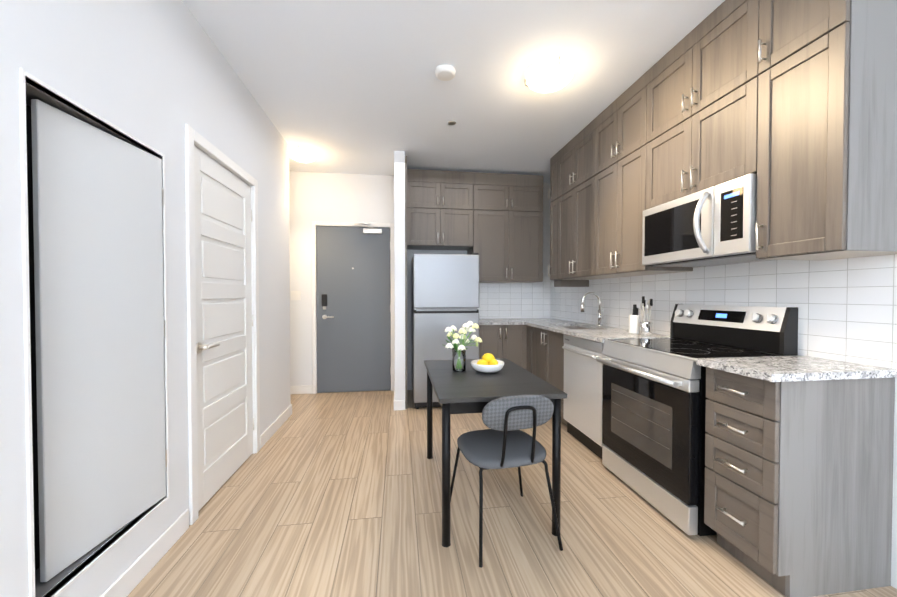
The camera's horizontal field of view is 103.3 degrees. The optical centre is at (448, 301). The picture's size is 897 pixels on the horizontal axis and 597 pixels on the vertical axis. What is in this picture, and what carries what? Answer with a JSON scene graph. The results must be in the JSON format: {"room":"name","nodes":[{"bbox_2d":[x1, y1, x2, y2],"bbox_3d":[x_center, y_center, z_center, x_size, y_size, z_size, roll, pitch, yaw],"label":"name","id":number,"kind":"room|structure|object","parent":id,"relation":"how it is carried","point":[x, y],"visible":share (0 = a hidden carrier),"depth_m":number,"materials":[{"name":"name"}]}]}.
{"room":"kitchen","nodes":[
{"label":"kitchen","id":0,"kind":"room"},
{"bbox_2d":[0,0,290,596],"bbox_3d":[-1.217,-0.155,0.120,0.170,2.740,7.030,0,1,-8],"label":"wall","id":1,"kind":"structure","parent":0,"point":[158,75],"depth_m":1.47,"materials":[{"name":"white paint"}]},
{"bbox_2d":[19,68,169,596],"bbox_3d":[-1.318,0.131,1.375,0.035,1.645,0.650,0,1,-8],"label":"trim","id":2,"kind":"structure","parent":1,"relation":"attached to","point":[24,75],"depth_m":1.07,"materials":[{"name":"white"}]},
{"bbox_2d":[31,99,166,581],"bbox_3d":[-1.352,0.134,1.425,0.024,1.596,0.516,0,1,-1],"label":"wall panel","id":3,"kind":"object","parent":1,"relation":"in","point":[98,199],"depth_m":1.34,"materials":[{"name":"white"}]},
{"bbox_2d":[100,509,188,596],"bbox_3d":[-1.002,1.177,-0.735,0.013,0.105,5.235,0,1,-8],"label":"baseboard","id":4,"kind":"structure","parent":1,"relation":"attached to","point":[134,574],"depth_m":1.55,"materials":[{"name":"white wood"}]},
{"bbox_2d":[185,124,259,524],"bbox_3d":[-1.488,0.123,2.313,0.136,2.112,0.930,0,1,-8],"label":"trim","id":5,"kind":"structure","parent":1,"relation":"attached to","point":[193,137],"depth_m":1.91,"materials":[{"name":"white wood"}]},
{"bbox_2d":[194,146,253,510],"bbox_3d":[-1.438,0.152,2.326,0.093,2.037,0.810,0,1,-8],"label":"closet door","id":6,"kind":"structure","parent":1,"relation":"in","point":[224,323],"depth_m":2.26,"materials":[{"name":"white wood"}]},
{"bbox_2d":[260,404,291,448],"bbox_3d":[-1.553,1.112,3.222,0.013,0.105,0.815,0,1,-8],"label":"baseboard","id":7,"kind":"structure","parent":1,"relation":"attached to","point":[269,432],"depth_m":3.13,"materials":[{"name":"white wood"}]},
{"bbox_2d":[394,151,404,400],"bbox_3d":[-0.571,-0.221,4.151,0.111,2.740,0.797,0,1,-8],"label":"wall","id":8,"kind":"structure","parent":0,"point":[399,223],"depth_m":3.75,"materials":[{"name":"white paint"}]},
{"bbox_2d":[394,383,397,410],"bbox_3d":[-0.618,1.097,4.152,0.038,0.105,0.797,0,1,-8],"label":"baseboard","id":9,"kind":"structure","parent":8,"relation":"attached to","point":[395,402],"depth_m":3.76,"materials":[{"name":"white wood"}]},
{"bbox_2d":[289,171,549,389],"bbox_3d":[-0.749,-0.231,4.760,4.495,2.740,0.460,0,1,-8],"label":"wall","id":10,"kind":"structure","parent":0,"point":[329,197],"depth_m":4.40,"materials":[{"name":"white paint"}]},
{"bbox_2d":[291,291,300,299],"bbox_3d":[-1.881,-0.074,4.367,0.115,0.118,0.010,0,1,-8],"label":"switch plate","id":11,"kind":"object","parent":10,"relation":"attached to","point":[295,295],"visible":1,"depth_m":4.37,"materials":[{"name":"white plastic"}]},
{"bbox_2d":[290,385,311,393],"bbox_3d":[-2.258,1.094,4.331,1.142,0.105,0.017,0,1,-8],"label":"baseboard","id":12,"kind":"structure","parent":10,"relation":"attached to","point":[303,389],"depth_m":4.39,"materials":[{"name":"white wood"}]},
{"bbox_2d":[311,221,394,393],"bbox_3d":[-1.192,0.076,4.482,1.010,2.135,0.058,0,1,-8],"label":"trim","id":13,"kind":"structure","parent":10,"relation":"attached to","point":[314,224],"depth_m":4.41,"materials":[{"name":"white"}]},
{"bbox_2d":[316,222,390,392],"bbox_3d":[-1.175,0.075,4.405,0.913,2.128,0.211,0,1,-8],"label":"entry door","id":14,"kind":"structure","parent":10,"relation":"in","point":[353,306],"depth_m":4.46,"materials":[{"name":"grey metal"}]},
{"bbox_2d":[405,168,472,251],"bbox_3d":[-0.124,-1.110,4.402,0.802,0.890,0.390,0,1,-8],"label":"upper cabinet","id":15,"kind":"object","parent":10,"relation":"attached to","point":[438,203],"depth_m":4.21,"materials":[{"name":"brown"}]},
{"bbox_2d":[467,172,542,282],"bbox_3d":[0.709,-0.902,4.521,0.880,1.310,0.390,0,1,-8],"label":"upper cabinet","id":16,"kind":"object","parent":10,"relation":"attached to","point":[494,221],"depth_m":4.33,"materials":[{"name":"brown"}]},
{"bbox_2d":[478,277,549,318],"bbox_3d":[0.811,-0.048,4.744,1.140,0.575,0.006,0,1,-8],"label":"tile backsplash","id":17,"kind":"structure","parent":10,"relation":"attached to","point":[496,300],"depth_m":4.75,"materials":[{"name":"white tile"}]},
{"bbox_2d":[183,0,724,182],"bbox_3d":[-0.179,-1.564,0.639,4.495,0.060,8.057,0,1,-8],"label":"ceiling","id":18,"kind":"structure","parent":0,"point":[348,86],"depth_m":2.37,"materials":[{"name":"white paint"}]},
{"bbox_2d":[289,147,317,162],"bbox_3d":[-1.546,-1.538,3.767,0.290,0.094,0.301,0,1,-8],"label":"light","id":19,"kind":"object","parent":18,"relation":"attached to","point":[303,155],"visible":1,"depth_m":3.70,"materials":[{"name":"white glass"}]},
{"bbox_2d":[435,64,455,80],"bbox_3d":[-0.022,-1.543,2.401,0.140,0.038,0.140,0,1,-8],"label":"smoke detector","id":20,"kind":"object","parent":18,"relation":"attached to","point":[444,72],"visible":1,"depth_m":2.37,"materials":[{"name":"white plastic"}]},
{"bbox_2d":[525,57,573,92],"bbox_3d":[0.693,-1.516,2.426,0.316,0.094,0.327,0,1,-8],"label":"ceiling light","id":21,"kind":"object","parent":18,"relation":"attached to","point":[550,77],"visible":1,"depth_m":2.36,"materials":[{"name":"white glass"}]},
{"bbox_2d":[127,388,896,596],"bbox_3d":[-0.179,1.236,0.685,4.495,0.060,8.057,0,1,-8],"label":"floor","id":22,"kind":"structure","parent":0,"point":[333,494],"depth_m":1.85,"materials":[{"name":"brown wood"}]},
{"bbox_2d":[411,253,478,408],"bbox_3d":[-0.070,0.307,4.183,0.716,1.682,0.767,0,1,-8],"label":"fridge","id":23,"kind":"object","parent":22,"relation":"on","point":[444,291],"visible":0.69,"depth_m":3.79,"materials":[{"name":"silver metal"}]},
{"bbox_2d":[424,358,566,546],"bbox_3d":[0.205,0.816,2.235,0.645,0.728,1.015,0,1,-8],"label":"table","id":24,"kind":"object","parent":22,"relation":"on","point":[469,389],"visible":0.73,"depth_m":1.81,"materials":[{"name":"black wood"}]},
{"bbox_2d":[442,321,482,371],"bbox_3d":[0.086,0.289,2.321,0.266,0.322,0.252,0,1,-8],"label":"flower vase","id":25,"kind":"object","parent":24,"relation":"on","point":[462,337],"visible":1,"depth_m":2.30,"materials":[{"name":"clear glass"}]},
{"bbox_2d":[471,353,503,372],"bbox_3d":[0.251,0.391,2.282,0.216,0.119,0.216,0,1,-8],"label":"fruit bowl","id":26,"kind":"object","parent":24,"relation":"on","point":[488,363],"visible":1,"depth_m":2.23,"materials":[{"name":"white ceramic"}]},
{"bbox_2d":[479,326,522,367],"bbox_3d":[0.570,0.703,4.404,0.603,0.884,0.635,0,1,-8],"label":"base cabinet","id":27,"kind":"object","parent":22,"relation":"on","point":[499,341],"depth_m":4.09,"materials":[{"name":"brown wood"}]},
{"bbox_2d":[479,318,566,325],"bbox_3d":[0.850,0.246,4.417,1.164,0.030,0.658,0,1,-8],"label":"countertop","id":28,"kind":"structure","parent":27,"relation":"on","point":[499,321],"depth_m":4.17,"materials":[{"name":"grey stone"}]},
{"bbox_2d":[450,394,562,567],"bbox_3d":[0.282,0.813,1.866,0.481,0.752,0.484,0,1,-15],"label":"chair","id":29,"kind":"object","parent":22,"relation":"on","point":[504,441],"visible":1,"depth_m":1.70,"materials":[{"name":"grey fabric"}]},
{"bbox_2d":[523,322,530,371],"bbox_3d":[1.132,0.703,4.413,0.624,0.884,0.772,0,1,-8],"label":"base cabinet","id":30,"kind":"object","parent":22,"relation":"on","point":[526,329],"depth_m":4.11,"materials":[{"name":"brown wood"}]},
{"bbox_2d":[531,326,603,425],"bbox_3d":[1.266,0.715,3.652,0.568,0.884,0.886,0,1,-8],"label":"base cabinet","id":31,"kind":"object","parent":22,"relation":"on","point":[547,352],"depth_m":3.55,"materials":[{"name":"brown wood"}]},
{"bbox_2d":[527,322,678,341],"bbox_3d":[1.279,0.263,3.341,0.611,0.030,1.591,0,1,-8],"label":"countertop","id":32,"kind":"structure","parent":31,"relation":"on","point":[601,333],"depth_m":3.00,"materials":[{"name":"grey stone"}]},
{"bbox_2d":[581,292,603,325],"bbox_3d":[1.419,0.075,3.473,0.231,0.339,0.118,0,1,-8],"label":"faucet","id":33,"kind":"object","parent":32,"relation":"on","point":[600,314],"visible":1,"depth_m":3.50,"materials":[{"name":"silver metal"}]},
{"bbox_2d":[629,304,640,333],"bbox_3d":[1.506,0.140,2.867,0.090,0.231,0.090,0,1,-8],"label":"canister","id":34,"kind":"object","parent":32,"relation":"on","point":[634,321],"visible":0.9,"depth_m":2.83,"materials":[{"name":"white ceramic"}]},
{"bbox_2d":[640,296,652,334],"bbox_3d":[1.536,0.108,2.761,0.087,0.298,0.091,0,1,-8],"label":"utensil holder","id":35,"kind":"object","parent":32,"relation":"on","point":[645,328],"visible":1,"depth_m":2.73,"materials":[{"name":"silver metal"}]},
{"bbox_2d":[562,334,603,458],"bbox_3d":[1.330,0.730,2.903,0.647,0.880,0.605,0,1,-8],"label":"dishwasher","id":36,"kind":"object","parent":22,"relation":"on","point":[583,389],"visible":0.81,"depth_m":2.82,"materials":[{"name":"silver metal"}]},
{"bbox_2d":[596,304,797,535],"bbox_3d":[1.414,0.603,2.157,0.684,1.157,0.800,0,1,-8],"label":"range","id":37,"kind":"object","parent":22,"relation":"on","point":[654,398],"visible":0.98,"depth_m":1.99,"materials":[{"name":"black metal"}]},
{"bbox_2d":[704,366,894,596],"bbox_3d":[1.550,0.749,1.605,0.568,0.884,0.329,0,1,-8],"label":"base cabinet","id":38,"kind":"object","parent":22,"relation":"on","point":[798,497],"depth_m":1.45,"materials":[{"name":"grey wood"}]},
{"bbox_2d":[696,356,896,381],"bbox_3d":[1.524,0.292,1.583,0.611,0.030,0.351,0,1,-8],"label":"countertop","id":39,"kind":"structure","parent":38,"relation":"on","point":[770,368],"depth_m":1.48,"materials":[{"name":"grey stone"}]},
{"bbox_2d":[680,339,896,588],"bbox_3d":[1.987,-0.169,0.963,0.120,2.740,7.817,0,1,-8],"label":"wall","id":40,"kind":"structure","parent":0,"point":[894,549],"depth_m":1.48,"materials":[{"name":"white paint"}]},
{"bbox_2d":[548,160,551,279],"bbox_3d":[1.332,-0.891,3.857,0.373,1.311,0.246,0,1,-8],"label":"upper cabinet","id":41,"kind":"object","parent":40,"relation":"attached to","point":[550,191],"depth_m":3.92,"materials":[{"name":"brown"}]},
{"bbox_2d":[552,128,603,279],"bbox_3d":[1.391,-0.884,3.435,0.373,1.311,0.833,0,1,-8],"label":"upper cabinet","id":42,"kind":"object","parent":40,"relation":"attached to","point":[569,165],"depth_m":3.48,"materials":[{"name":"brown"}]},
{"bbox_2d":[588,76,692,278],"bbox_3d":[1.481,-0.874,2.789,0.373,1.311,0.697,0,1,-8],"label":"upper cabinet","id":43,"kind":"object","parent":40,"relation":"attached to","point":[616,136],"depth_m":2.72,"materials":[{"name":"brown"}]},
{"bbox_2d":[640,0,751,211],"bbox_3d":[1.581,-1.068,2.064,0.373,0.900,0.760,0,1,-8],"label":"upper cabinet","id":44,"kind":"object","parent":40,"relation":"attached to","point":[698,98],"depth_m":1.98,"materials":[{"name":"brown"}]},
{"bbox_2d":[642,173,761,266],"bbox_3d":[1.526,-0.422,2.067,0.484,0.383,0.755,0,1,-8],"label":"microwave","id":45,"kind":"object","parent":44,"relation":"attached to","point":[715,225],"visible":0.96,"depth_m":1.90,"materials":[{"name":"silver metal"}]},
{"bbox_2d":[550,254,896,368],"bbox_3d":[1.634,-0.020,3.047,0.007,0.575,3.597,0,1,-8],"label":"tile backsplash","id":46,"kind":"structure","parent":40,"relation":"attached to","point":[847,309],"depth_m":1.83,"materials":[{"name":"white tile"}]},
{"bbox_2d":[752,0,896,259],"bbox_3d":[1.656,-0.853,1.526,0.373,1.311,0.334,0,1,-8],"label":"upper cabinet","id":47,"kind":"object","parent":40,"relation":"attached to","point":[792,104],"depth_m":1.41,"materials":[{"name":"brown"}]}
]}

